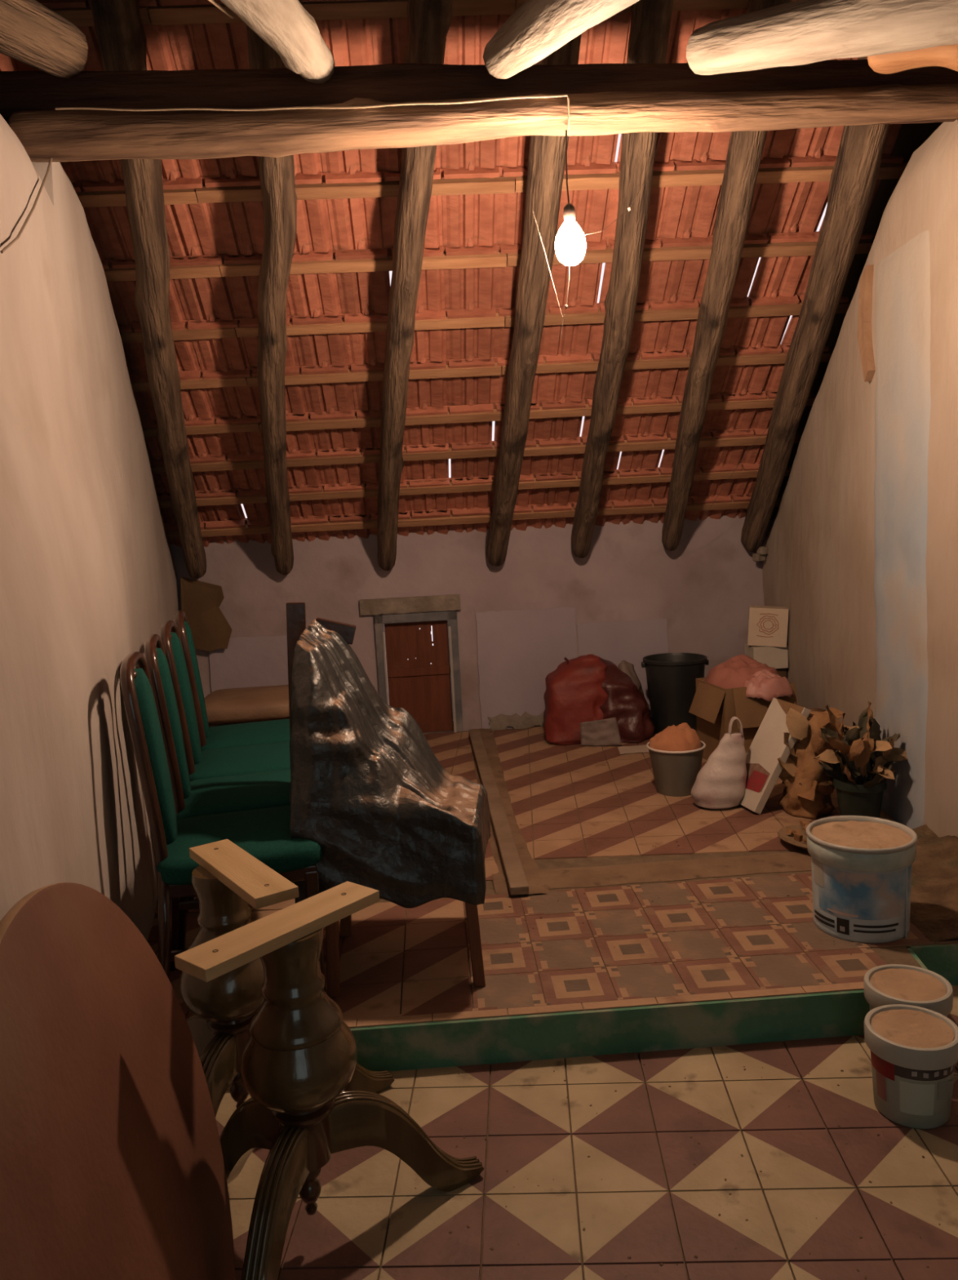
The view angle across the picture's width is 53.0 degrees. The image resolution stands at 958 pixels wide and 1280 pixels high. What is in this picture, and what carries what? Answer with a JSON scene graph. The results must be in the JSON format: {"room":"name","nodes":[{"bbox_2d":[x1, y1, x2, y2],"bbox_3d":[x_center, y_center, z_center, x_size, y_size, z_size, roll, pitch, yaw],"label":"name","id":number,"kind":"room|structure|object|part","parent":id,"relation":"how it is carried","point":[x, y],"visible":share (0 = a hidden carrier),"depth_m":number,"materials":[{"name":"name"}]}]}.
{"room":"attic storage room","nodes":[
{"label":"attic storage room","id":0,"kind":"room"},
{"bbox_2d":[0,114,179,941],"bbox_3d":[-1.608,-0.235,2.670,1.299,2.925,7.169,-4,7,-6],"label":"wall","id":1,"kind":"structure","parent":0,"point":[88,571],"depth_m":2.64,"materials":[{"name":"paint"}]},
{"bbox_2d":[0,157,52,253],"bbox_3d":[-1.244,-1.238,2.658,0.014,0.527,0.776,-4,7,-11],"label":"cable","id":2,"kind":"object","parent":1,"relation":"attached to","point":[31,211],"visible":0.88,"depth_m":2.66,"materials":[{"name":"plastic"}]},
{"bbox_2d":[0,59,957,124],"bbox_3d":[0.037,-1.779,3.154,3.200,0.195,0.175,-3,7,-3],"label":"beam","id":3,"kind":"structure","parent":1,"relation":"attached to","point":[20,91],"depth_m":3.05,"materials":[{"name":"brown wood"}]},
{"bbox_2d":[0,0,88,79],"bbox_3d":[-1.368,-1.751,2.678,0.196,0.218,0.592,0,9,24],"label":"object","id":4,"kind":"structure","parent":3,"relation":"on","point":[32,34],"depth_m":2.77,"materials":[{"name":"brown wood"}]},
{"bbox_2d":[220,0,334,84],"bbox_3d":[-0.555,-1.619,2.449,0.182,0.294,1.148,-2,7,6],"label":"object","id":5,"kind":"structure","parent":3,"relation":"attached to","point":[286,26],"depth_m":2.57,"materials":[{"name":"brown wood"}]},
{"bbox_2d":[208,0,234,18],"bbox_3d":[-0.669,-1.628,2.463,0.011,0.076,0.253,-2,7,4],"label":"splinter","id":6,"kind":"object","parent":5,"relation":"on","point":[215,2],"visible":1,"depth_m":2.49,"materials":[{"name":"brown wood"}]},
{"bbox_2d":[8,83,957,162],"bbox_3d":[0.101,-1.636,3.030,3.060,0.156,0.145,-3,7,-3],"label":"log beam","id":7,"kind":"structure","parent":1,"relation":"attached to","point":[60,135],"depth_m":2.98,"materials":[{"name":"brown wood"}]},
{"bbox_2d":[55,94,570,129],"bbox_3d":[-0.494,-1.596,2.929,1.559,0.101,0.037,-3,7,-4],"label":"cable","id":8,"kind":"object","parent":7,"relation":"attached to","point":[558,95],"visible":1,"depth_m":2.92,"materials":[{"name":"white plastic"}]},
{"bbox_2d":[483,0,639,79],"bbox_3d":[0.228,-1.622,2.490,0.186,0.337,1.047,-5,8,-14],"label":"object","id":9,"kind":"structure","parent":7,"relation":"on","point":[538,28],"depth_m":2.52,"materials":[{"name":"brown wood"}]},
{"bbox_2d":[555,129,586,266],"bbox_3d":[0.284,-1.372,2.951,0.096,0.427,0.128,2,9,36],"label":"hanging bulb","id":10,"kind":"object","parent":7,"relation":"hanging from","point":[571,242],"visible":1,"depth_m":2.93,"materials":[{"name":"white glass"}]},
{"bbox_2d":[560,265,570,340],"bbox_3d":[0.268,-1.060,2.979,0.042,0.250,0.010,-3,7,3],"label":"cobweb","id":11,"kind":"object","parent":10,"relation":"hanging from","point":[566,305],"visible":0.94,"depth_m":2.98},
{"bbox_2d":[563,203,575,222],"bbox_3d":[0.277,-1.309,2.946,0.038,0.056,0.038,-3,7,3],"label":"socket","id":12,"kind":"object","parent":10,"relation":"attached to","point":[569,211],"depth_m":2.93,"materials":[{"name":"black plastic"}]},
{"bbox_3d":[0.282,-1.223,2.957,0.096,0.131,0.096,-3,7,3],"label":"glass","id":13,"kind":"part","parent":10,"relation":"part of","materials":[{"name":"white glass"}]},
{"bbox_2d":[586,133,662,235],"bbox_3d":[0.532,-1.569,3.215,0.079,0.551,0.737,2,9,32],"label":"cobweb","id":14,"kind":"object","parent":10,"relation":"attached to","point":[628,208],"visible":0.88,"depth_m":3.08},
{"bbox_2d":[686,0,957,75],"bbox_3d":[0.999,-1.573,2.457,0.199,0.452,1.189,-7,9,-31],"label":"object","id":15,"kind":"structure","parent":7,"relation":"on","point":[801,32],"depth_m":2.50,"materials":[{"name":"brown wood"}]},
{"bbox_2d":[867,44,957,74],"bbox_3d":[1.342,-1.723,2.769,0.416,0.192,0.125,3,10,41],"label":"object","id":16,"kind":"structure","parent":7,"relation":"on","point":[947,55],"depth_m":2.79,"materials":[{"name":"orange wood"}]},
{"bbox_2d":[0,0,907,546],"bbox_3d":[-0.323,-1.970,3.895,4.626,3.400,4.038,-3,7,-3],"label":"ceiling","id":17,"kind":"structure","parent":0,"point":[338,292],"depth_m":4.51,"materials":[{"name":"brown tile"}]},
{"bbox_2d":[89,0,206,578],"bbox_3d":[-1.383,-1.586,4.046,0.222,2.818,3.319,-5,8,-12],"label":"rafter","id":18,"kind":"object","parent":17,"relation":"attached to","point":[122,40],"visible":0.9,"depth_m":4.04,"materials":[{"name":"brown wood"}]},
{"bbox_2d":[246,24,297,575],"bbox_3d":[-0.873,-1.609,4.079,0.217,2.816,3.315,-4,8,-12],"label":"rafter","id":19,"kind":"object","parent":17,"relation":"attached to","point":[277,175],"visible":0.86,"depth_m":4.23,"materials":[{"name":"brown wood"}]},
{"bbox_2d":[377,0,452,570],"bbox_3d":[-0.298,-1.638,4.105,0.176,2.824,3.318,-4,7,-11],"label":"rafter","id":20,"kind":"object","parent":17,"relation":"attached to","point":[428,20],"visible":0.91,"depth_m":4.11,"materials":[{"name":"brown wood"}]},
{"bbox_2d":[487,33,582,566],"bbox_3d":[0.240,-1.669,4.131,0.179,2.842,3.310,-4,7,-6],"label":"rafter","id":21,"kind":"object","parent":17,"relation":"attached to","point":[547,153],"visible":0.87,"depth_m":4.28,"materials":[{"name":"brown wood"}]},
{"bbox_2d":[533,211,562,315],"bbox_3d":[0.213,-1.183,3.014,0.007,0.350,0.126,-8,9,-34],"label":"cobweb","id":22,"kind":"object","parent":21,"relation":"attached to","point":[533,211],"visible":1,"depth_m":3.00},
{"bbox_2d":[571,0,673,558],"bbox_3d":[0.615,-1.696,4.135,0.198,2.810,3.268,-3,7,-1],"label":"rafter","id":23,"kind":"object","parent":17,"relation":"attached to","point":[651,21],"visible":0.88,"depth_m":4.18,"materials":[{"name":"brown wood"}]},
{"bbox_2d":[662,0,791,551],"bbox_3d":[1.069,-1.729,4.143,0.162,2.799,3.257,-3,7,3],"label":"rafter","id":24,"kind":"object","parent":17,"relation":"attached to","point":[745,148],"visible":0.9,"depth_m":4.34,"materials":[{"name":"brown wood"}]},
{"bbox_2d":[693,390,802,530],"bbox_3d":[1.402,-0.896,5.279,0.018,0.782,1.106,-6,8,-22],"label":"cobweb","id":25,"kind":"object","parent":24,"relation":"attached to","point":[802,390],"visible":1,"depth_m":5.19},
{"bbox_2d":[741,56,889,551],"bbox_3d":[1.544,-1.749,4.176,0.203,2.849,3.312,-2,7,4],"label":"rafter","id":26,"kind":"object","parent":17,"relation":"attached to","point":[855,174],"visible":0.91,"depth_m":4.36,"materials":[{"name":"brown wood"}]},
{"bbox_2d":[169,515,773,731],"bbox_3d":[-0.029,-0.064,6.130,4.000,1.500,0.335,-3,7,-3],"label":"wall","id":27,"kind":"structure","parent":0,"point":[632,598],"depth_m":5.98,"materials":[{"name":"paint"}]},
{"bbox_2d":[180,576,232,651],"bbox_3d":[-1.657,-0.159,5.813,0.295,0.465,0.040,-3,7,-4],"label":"cardboard sheet","id":28,"kind":"object","parent":27,"relation":"attached to","point":[201,602],"visible":0.84,"depth_m":5.82,"materials":[{"name":"brown cardboard"}]},
{"bbox_2d":[373,610,463,732],"bbox_3d":[-0.375,0.214,6.013,0.512,0.775,0.083,-3,7,-3],"label":"door","id":29,"kind":"structure","parent":27,"relation":"in","point":[424,689],"depth_m":6.02,"materials":[{"name":"brown wood"}]},
{"bbox_2d":[146,725,957,1031],"bbox_3d":[-0.200,0.866,4.507,4.300,0.190,4.111,-3,7,3],"label":"floor","id":30,"kind":"structure","parent":0,"point":[399,965],"depth_m":3.19,"materials":[{"name":"tile"}]},
{"bbox_2d":[144,634,294,950],"bbox_3d":[-0.809,0.472,3.218,0.496,1.019,0.435,-5,8,-15],"label":"dining chair","id":31,"kind":"object","parent":30,"relation":"on","point":[271,788],"visible":0.59,"depth_m":3.07,"materials":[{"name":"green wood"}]},
{"bbox_3d":[-1.018,0.277,3.139,0.080,0.590,0.398,-5,8,-15],"label":"frame","id":32,"kind":"part","parent":31,"relation":"part of","materials":[{"name":"brown wood"}]},
{"bbox_3d":[-0.937,0.785,3.030,0.079,0.443,0.036,-8,9,-33],"label":"leg","id":33,"kind":"part","parent":31,"relation":"part of","materials":[{"name":"brown wood"}]},
{"bbox_3d":[-0.785,0.527,3.232,0.450,0.089,0.435,-5,8,-15],"label":"seat","id":34,"kind":"part","parent":31,"relation":"part of","materials":[{"name":"green fabric"}]},
{"bbox_2d":[120,651,326,992],"bbox_3d":[-0.715,0.525,2.772,0.496,1.019,0.435,-5,8,-13],"label":"dining chair","id":35,"kind":"object","parent":30,"relation":"on","point":[264,833],"visible":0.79,"depth_m":2.63,"materials":[{"name":"green fabric"}]},
{"bbox_3d":[-0.925,0.329,2.698,0.080,0.590,0.398,-5,8,-13],"label":"frame","id":36,"kind":"part","parent":35,"relation":"part of","materials":[{"name":"brown wood"}]},
{"bbox_3d":[-0.849,0.838,2.588,0.079,0.443,0.036,-7,9,-31],"label":"leg","id":37,"kind":"part","parent":35,"relation":"part of","materials":[{"name":"brown wood"}]},
{"bbox_3d":[-0.934,0.797,2.938,0.079,0.443,0.036,-2,7,5],"label":"leg","id":38,"kind":"part","parent":35,"relation":"part of","materials":[{"name":"brown wood"}]},
{"bbox_3d":[-0.690,0.580,2.784,0.450,0.089,0.435,-5,8,-13],"label":"seat","id":39,"kind":"part","parent":35,"relation":"part of","materials":[{"name":"green fabric"}]},
{"bbox_3d":[-0.687,0.636,2.792,0.400,0.040,0.380,-5,8,-13],"label":"seat frame","id":40,"kind":"part","parent":35,"relation":"part of","materials":[{"name":"brown wood"}]},
{"bbox_3d":[-0.457,0.835,2.690,0.038,0.400,0.036,-5,8,-13],"label":"leg","id":41,"kind":"part","parent":35,"relation":"part of","materials":[{"name":"brown wood"}]},
{"bbox_2d":[160,620,290,900],"bbox_3d":[-0.904,0.419,3.667,0.496,1.019,0.435,-5,8,-12],"label":"dining chair","id":42,"kind":"object","parent":30,"relation":"on","point":[252,758],"visible":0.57,"depth_m":3.53,"materials":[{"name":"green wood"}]},
{"bbox_3d":[-1.115,0.223,3.596,0.080,0.590,0.398,-5,8,-12],"label":"frame","id":43,"kind":"part","parent":42,"relation":"part of","materials":[{"name":"brown wood"}]},
{"bbox_3d":[-0.879,0.474,3.679,0.450,0.089,0.435,-5,8,-12],"label":"seat","id":44,"kind":"part","parent":42,"relation":"part of","materials":[{"name":"green fabric"}]},
{"bbox_2d":[174,610,289,751],"bbox_3d":[-0.999,0.366,4.112,0.496,1.019,0.435,-5,8,-15],"label":"dining chair","id":45,"kind":"object","parent":30,"relation":"on","point":[273,731],"visible":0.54,"depth_m":3.96,"materials":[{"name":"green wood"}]},
{"bbox_3d":[-1.207,0.171,4.031,0.080,0.590,0.398,-5,8,-15],"label":"frame","id":46,"kind":"part","parent":45,"relation":"part of","materials":[{"name":"brown wood"}]},
{"bbox_3d":[-0.974,0.421,4.126,0.450,0.089,0.435,-5,8,-15],"label":"seat","id":47,"kind":"part","parent":45,"relation":"part of","materials":[{"name":"green fabric"}]},
{"bbox_2d":[204,684,289,727],"bbox_3d":[-1.154,0.518,4.920,0.500,0.511,0.520,-4,7,-5],"label":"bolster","id":48,"kind":"object","parent":30,"relation":"on","point":[229,706],"visible":0.32,"depth_m":4.67,"materials":[{"name":"brown leather"}]},
{"bbox_3d":[-1.160,0.395,4.904,0.440,0.050,0.460,-4,7,-5],"label":"seat frame","id":49,"kind":"part","parent":48,"relation":"part of","materials":[{"name":"brown wood"}]},
{"bbox_2d":[285,602,306,903],"bbox_3d":[-0.598,0.418,3.213,0.111,1.091,0.030,-4,7,-7],"label":"plank","id":50,"kind":"object","parent":30,"relation":"on","point":[295,611],"visible":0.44,"depth_m":3.14,"materials":[{"name":"brown wood"}]},
{"bbox_2d":[325,902,485,997],"bbox_3d":[-0.250,0.503,2.902,0.470,0.965,0.444,-3,7,-2],"label":"covered chair","id":51,"kind":"object","parent":30,"relation":"on","point":[332,940],"visible":0.25,"depth_m":2.73,"materials":[{"name":"brown wood"}]},
{"bbox_3d":[-0.418,0.829,2.737,0.052,0.380,0.052,-3,7,-2],"label":"leg","id":52,"kind":"part","parent":51,"relation":"part of","materials":[{"name":"brown wood"}]},
{"bbox_3d":[-0.437,0.779,3.126,0.052,0.380,0.052,-3,7,-2],"label":"leg","id":53,"kind":"part","parent":51,"relation":"part of","materials":[{"name":"brown wood"}]},
{"bbox_2d":[288,618,490,908],"bbox_3d":[-0.264,0.336,2.903,0.560,0.777,0.552,-3,7,3],"label":"plastic cover","id":54,"kind":"object","parent":51,"relation":"on","point":[368,786],"visible":0.98,"depth_m":2.70,"materials":[{"name":"black plastic"}]},
{"bbox_2d":[315,617,356,644],"bbox_3d":[-0.467,-0.029,3.104,0.140,0.092,0.030,-4,7,-5],"label":"board","id":55,"kind":"object","parent":54,"relation":"on","point":[347,631],"visible":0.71,"depth_m":3.09,"materials":[{"name":"brown wood"}]},
{"bbox_3d":[-0.017,0.806,2.753,0.052,0.380,0.052,-3,7,-2],"label":"leg","id":56,"kind":"part","parent":51,"relation":"part of","materials":[{"name":"brown wood"}]},
{"bbox_2d":[469,729,528,895],"bbox_3d":[0.057,0.725,4.628,0.066,0.030,2.530,-3,7,-4],"label":"batten","id":57,"kind":"object","parent":30,"relation":"on","point":[517,883],"visible":0.96,"depth_m":4.05,"materials":[{"name":"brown wood"}]},
{"bbox_2d":[199,990,870,1084],"bbox_3d":[-0.144,1.094,2.585,2.820,0.126,0.014,-3,7,-3],"label":"step riser","id":58,"kind":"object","parent":30,"relation":"attached to","point":[637,1029],"depth_m":2.60,"materials":[{"name":"green paint"}]},
{"bbox_2d":[543,653,622,746],"bbox_3d":[0.593,0.340,5.654,0.438,0.490,0.452,-3,7,3],"label":"bag","id":59,"kind":"object","parent":30,"relation":"on","point":[574,696],"visible":0.96,"depth_m":5.54,"materials":[{"name":"plastic"}]},
{"bbox_2d":[600,657,655,742],"bbox_3d":[0.832,0.342,5.662,0.390,0.460,0.378,-3,7,3],"label":"bag","id":60,"kind":"object","parent":30,"relation":"on","point":[624,702],"visible":0.64,"depth_m":5.54,"materials":[{"name":"plastic"}]},
{"bbox_2d":[617,744,648,754],"bbox_3d":[0.951,0.604,5.370,0.373,0.004,0.158,-4,7,-7],"label":"paper sheet","id":61,"kind":"object","parent":30,"relation":"on","point":[637,748],"visible":0.39,"depth_m":5.35,"materials":[{"name":"beige paper"}]},
{"bbox_2d":[617,660,651,715],"bbox_3d":[0.937,0.339,5.764,0.191,0.430,0.233,-3,7,3],"label":"sheet","id":62,"kind":"object","parent":30,"relation":"on","point":[628,668],"visible":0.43,"depth_m":5.74,"materials":[{"name":"plastic"}]},
{"bbox_2d":[641,653,709,734],"bbox_3d":[1.169,0.326,5.708,0.392,0.452,0.374,-3,7,3],"label":"bucket","id":63,"kind":"object","parent":30,"relation":"on","point":[671,677],"visible":0.74,"depth_m":5.58,"materials":[{"name":"black plastic"}]},
{"bbox_2d":[646,740,706,796],"bbox_3d":[0.934,0.603,4.538,0.276,0.226,0.276,-3,7,3],"label":"bucket","id":64,"kind":"object","parent":30,"relation":"on","point":[675,773],"visible":0.75,"depth_m":4.44,"materials":[{"name":"grey plastic"}]},
{"bbox_2d":[648,722,702,751],"bbox_3d":[0.922,0.453,4.519,0.248,0.121,0.248,-3,7,3],"label":"rag","id":65,"kind":"object","parent":64,"relation":"in","point":[682,737],"visible":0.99,"depth_m":4.45,"materials":[{"name":"orange fabric"}]},
{"bbox_2d":[690,716,746,808],"bbox_3d":[1.064,0.541,4.267,0.247,0.399,0.168,-3,7,3],"label":"bag","id":66,"kind":"object","parent":30,"relation":"on","point":[721,783],"visible":1,"depth_m":4.22,"materials":[{"name":"white fabric"}]},
{"bbox_3d":[1.134,0.384,4.244,0.060,0.089,0.036,-3,7,3],"label":"handle","id":67,"kind":"part","parent":66,"relation":"part of","materials":[{"name":"white fabric"}]},
{"bbox_2d":[688,677,798,760],"bbox_3d":[1.363,0.424,4.995,0.449,0.420,0.398,-4,7,-11],"label":"cardboard box","id":68,"kind":"object","parent":30,"relation":"on","point":[714,708],"visible":0.51,"depth_m":4.85,"materials":[{"name":"brown cardboard"}]},
{"bbox_3d":[1.206,0.433,4.990,0.006,0.420,0.340,-4,7,-11],"label":"panel","id":69,"kind":"part","parent":68,"relation":"part of","materials":[{"name":"cardboard"}]},
{"bbox_2d":[704,654,778,690],"bbox_3d":[1.376,0.176,5.008,0.413,0.190,0.398,-3,7,3],"label":"cloth","id":70,"kind":"object","parent":68,"relation":"on","point":[733,673],"visible":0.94,"depth_m":4.93,"materials":[{"name":"pink fabric"}]},
{"bbox_2d":[744,669,794,701],"bbox_3d":[1.451,0.222,4.851,0.272,0.142,0.209,-3,7,3],"label":"bag","id":71,"kind":"object","parent":70,"relation":"on","point":[766,685],"visible":0.98,"depth_m":4.79,"materials":[{"name":"plastic"}]},
{"bbox_3d":[1.416,0.439,4.860,0.360,0.420,0.006,-4,7,-11],"label":"panel","id":72,"kind":"part","parent":68,"relation":"part of","materials":[{"name":"cardboard"}]},
{"bbox_2d":[739,697,811,814],"bbox_3d":[1.272,0.505,4.233,0.252,0.461,0.294,-5,8,-13],"label":"flat box","id":73,"kind":"object","parent":30,"relation":"on","point":[764,769],"visible":0.8,"depth_m":4.20,"materials":[{"name":"cardboard"}]},
{"bbox_2d":[775,667,786,677],"bbox_3d":[1.645,0.340,5.691,0.260,0.380,0.260,-4,7,-7],"label":"carton","id":74,"kind":"object","parent":30,"relation":"on","point":[782,672],"visible":0.09,"depth_m":5.55,"materials":[{"name":"cardboard"}]},
{"bbox_2d":[745,644,788,668],"bbox_3d":[1.675,0.092,5.596,0.200,0.130,0.170,-3,7,-1],"label":"carton","id":75,"kind":"object","parent":74,"relation":"on","point":[775,657],"visible":0.6,"depth_m":5.51,"materials":[{"name":"white cardboard"}]},
{"bbox_2d":[747,604,789,647],"bbox_3d":[1.672,-0.080,5.550,0.229,0.234,0.134,-1,8,17],"label":"carton","id":76,"kind":"object","parent":75,"relation":"on","point":[768,625],"visible":0.98,"depth_m":5.49,"materials":[{"name":"beige cardboard"}]},
{"bbox_2d":[777,824,808,849],"bbox_3d":[1.344,0.773,3.742,0.338,0.049,0.371,-3,7,-3],"label":"tray","id":77,"kind":"object","parent":30,"relation":"on","point":[786,837],"visible":0.21,"depth_m":3.75,"materials":[{"name":"brown wood"}]},
{"bbox_2d":[785,819,813,842],"bbox_3d":[1.329,0.748,3.718,0.262,0.050,0.225,3,10,41],"label":"rubble","id":78,"kind":"object","parent":77,"relation":"on","point":[798,837],"visible":0.2,"depth_m":3.75,"materials":[{"name":"brown stone"}]},
{"bbox_2d":[777,702,846,819],"bbox_3d":[1.436,0.509,4.127,0.333,0.461,0.364,-3,7,3],"label":"dried plant","id":79,"kind":"object","parent":30,"relation":"on","point":[808,789],"visible":0.8,"depth_m":4.08,"materials":[{"name":"brown plant"}]},
{"bbox_2d":[813,701,908,817],"bbox_3d":[1.544,0.513,3.902,0.352,0.505,0.341,-10,10,-42],"label":"dried plant","id":80,"kind":"object","parent":30,"relation":"on","point":[861,786],"visible":0.95,"depth_m":3.87,"materials":[{"name":"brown plant"}]},
{"bbox_3d":[1.513,0.539,3.930,0.096,0.134,0.009,-2,7,9],"label":"stem","id":81,"kind":"part","parent":80,"relation":"part of","materials":[{"name":"brown plant"}]},
{"bbox_3d":[1.563,0.664,3.940,0.204,0.195,0.204,-3,7,3],"label":"pot","id":82,"kind":"part","parent":80,"relation":"part of","materials":[{"name":"green plastic"}]},
{"bbox_3d":[1.592,0.539,3.903,0.090,0.134,0.009,1,8,30],"label":"stem","id":83,"kind":"part","parent":80,"relation":"part of","materials":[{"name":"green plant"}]},
{"bbox_2d":[806,815,917,942],"bbox_3d":[1.200,0.747,3.017,0.324,0.303,0.324,-3,7,3],"label":"pail","id":84,"kind":"object","parent":30,"relation":"on","point":[861,866],"visible":1,"depth_m":2.91,"materials":[{"name":"white plastic"}]},
{"bbox_3d":[1.193,0.612,2.999,0.300,0.008,0.300,-3,7,3],"label":"lid","id":85,"kind":"part","parent":84,"relation":"part of","materials":[{"name":"beige plastic"}]},
{"bbox_2d":[910,824,957,942],"bbox_3d":[1.556,0.785,3.300,0.365,0.120,0.860,-3,7,3],"label":"heap","id":86,"kind":"object","parent":30,"relation":"on","point":[934,911],"visible":0.48,"depth_m":3.23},
{"bbox_2d":[215,985,957,1279],"bbox_3d":[0.114,1.389,1.086,5.200,0.107,4.200,-3,7,3],"label":"floor","id":87,"kind":"structure","parent":0,"point":[651,1205],"depth_m":2.11,"materials":[{"name":"tile"}]},
{"bbox_2d":[0,882,235,1279],"bbox_3d":[-0.578,0.854,1.559,0.267,0.904,0.990,-4,7,-8],"label":"tabletop","id":88,"kind":"object","parent":87,"relation":"on","point":[112,1164],"visible":1,"depth_m":1.53,"materials":[{"name":"brown wood"}]},
{"bbox_2d":[179,839,395,1116],"bbox_3d":[-0.592,0.873,2.213,0.687,0.703,0.624,-3,7,3],"label":"pedestal","id":89,"kind":"object","parent":87,"relation":"on","point":[228,878],"visible":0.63,"depth_m":2.21,"materials":[{"name":"brown wood"}]},
{"bbox_3d":[-0.753,1.058,2.442,0.365,0.293,0.054,2,9,35],"label":"leg","id":90,"kind":"part","parent":89,"relation":"part of","materials":[{"name":"brown wood"}]},
{"bbox_3d":[-0.625,1.094,2.113,0.054,0.293,0.365,-1,8,13],"label":"leg","id":91,"kind":"part","parent":89,"relation":"part of","materials":[{"name":"brown wood"}]},
{"bbox_3d":[-0.395,1.042,2.422,0.365,0.293,0.054,-7,8,-29],"label":"leg","id":92,"kind":"part","parent":89,"relation":"part of","materials":[{"name":"brown wood"}]},
{"bbox_2d":[174,881,484,1279],"bbox_3d":[-0.359,0.906,1.854,0.687,0.705,0.624,-3,7,3],"label":"pedestal","id":93,"kind":"object","parent":87,"relation":"on","point":[300,1055],"visible":0.89,"depth_m":1.86,"materials":[{"name":"brown wood"}]},
{"bbox_3d":[-0.520,1.092,2.083,0.365,0.293,0.054,2,9,35],"label":"leg","id":94,"kind":"part","parent":93,"relation":"part of","materials":[{"name":"brown wood"}]},
{"bbox_3d":[-0.393,1.128,1.755,0.054,0.293,0.365,-1,8,13],"label":"leg","id":95,"kind":"part","parent":93,"relation":"part of","materials":[{"name":"brown wood"}]},
{"bbox_3d":[-0.163,1.077,2.063,0.365,0.293,0.054,-7,8,-29],"label":"leg","id":96,"kind":"part","parent":93,"relation":"part of","materials":[{"name":"brown wood"}]},
{"bbox_2d":[414,810,955,1279],"bbox_3d":[0.635,0.994,3.009,1.491,0.132,2.561,-3,7,3],"label":"grit","id":97,"kind":"object","parent":87,"relation":"on","point":[615,1091],"visible":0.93,"depth_m":2.20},
{"bbox_2d":[863,964,953,1017],"bbox_3d":[1.120,0.994,2.507,0.213,0.211,0.213,-9,9,-37],"label":"plastic tub","id":98,"kind":"object","parent":87,"relation":"on","point":[890,984],"visible":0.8,"depth_m":2.48,"materials":[{"name":"white plastic"}]},
{"bbox_2d":[864,1004,957,1128],"bbox_3d":[1.038,1.024,2.303,0.213,0.211,0.213,-3,7,3],"label":"plastic tub","id":99,"kind":"object","parent":87,"relation":"on","point":[914,1049],"visible":1,"depth_m":2.24,"materials":[{"name":"white plastic"}]},
{"bbox_3d":[1.034,0.945,2.292,0.213,0.051,0.213,-3,7,3],"label":"lid","id":100,"kind":"part","parent":99,"relation":"part of","materials":[{"name":"white plastic"}]},
{"bbox_3d":[1.016,1.062,2.224,0.075,0.081,0.013,-1,8,17],"label":"label panel","id":101,"kind":"part","parent":99,"relation":"part of","materials":[{"name":"white paper"}]},
{"bbox_3d":[1.090,1.046,2.234,0.069,0.066,0.009,-8,9,-36],"label":"label panel","id":102,"kind":"part","parent":99,"relation":"part of","materials":[{"name":"beige paper"}]},
{"bbox_2d":[762,119,957,837],"bbox_3d":[1.914,-0.343,2.552,0.637,2.810,7.100,-3,7,3],"label":"wall","id":103,"kind":"structure","parent":0,"point":[862,539],"depth_m":3.89,"materials":[{"name":"paint"}]},
{"bbox_2d":[752,546,768,561],"bbox_3d":[1.736,-0.529,5.906,0.078,0.090,0.077,-7,8,-26],"label":"chip","id":104,"kind":"object","parent":103,"relation":"attached to","point":[760,556],"visible":1,"depth_m":5.88,"materials":[{"name":"concrete"}]},
{"bbox_2d":[769,121,944,519],"bbox_3d":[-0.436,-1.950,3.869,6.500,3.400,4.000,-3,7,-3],"label":"trim","id":105,"kind":"structure","parent":103,"relation":"attached to","point":[911,136],"depth_m":4.32,"materials":[{"name":"brown wood"}]},
{"bbox_2d":[906,944,957,985],"bbox_3d":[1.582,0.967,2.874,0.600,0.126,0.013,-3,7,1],"label":"trim","id":106,"kind":"structure","parent":103,"relation":"attached to","point":[941,959],"depth_m":2.87,"materials":[{"name":"green paint"}]}
]}

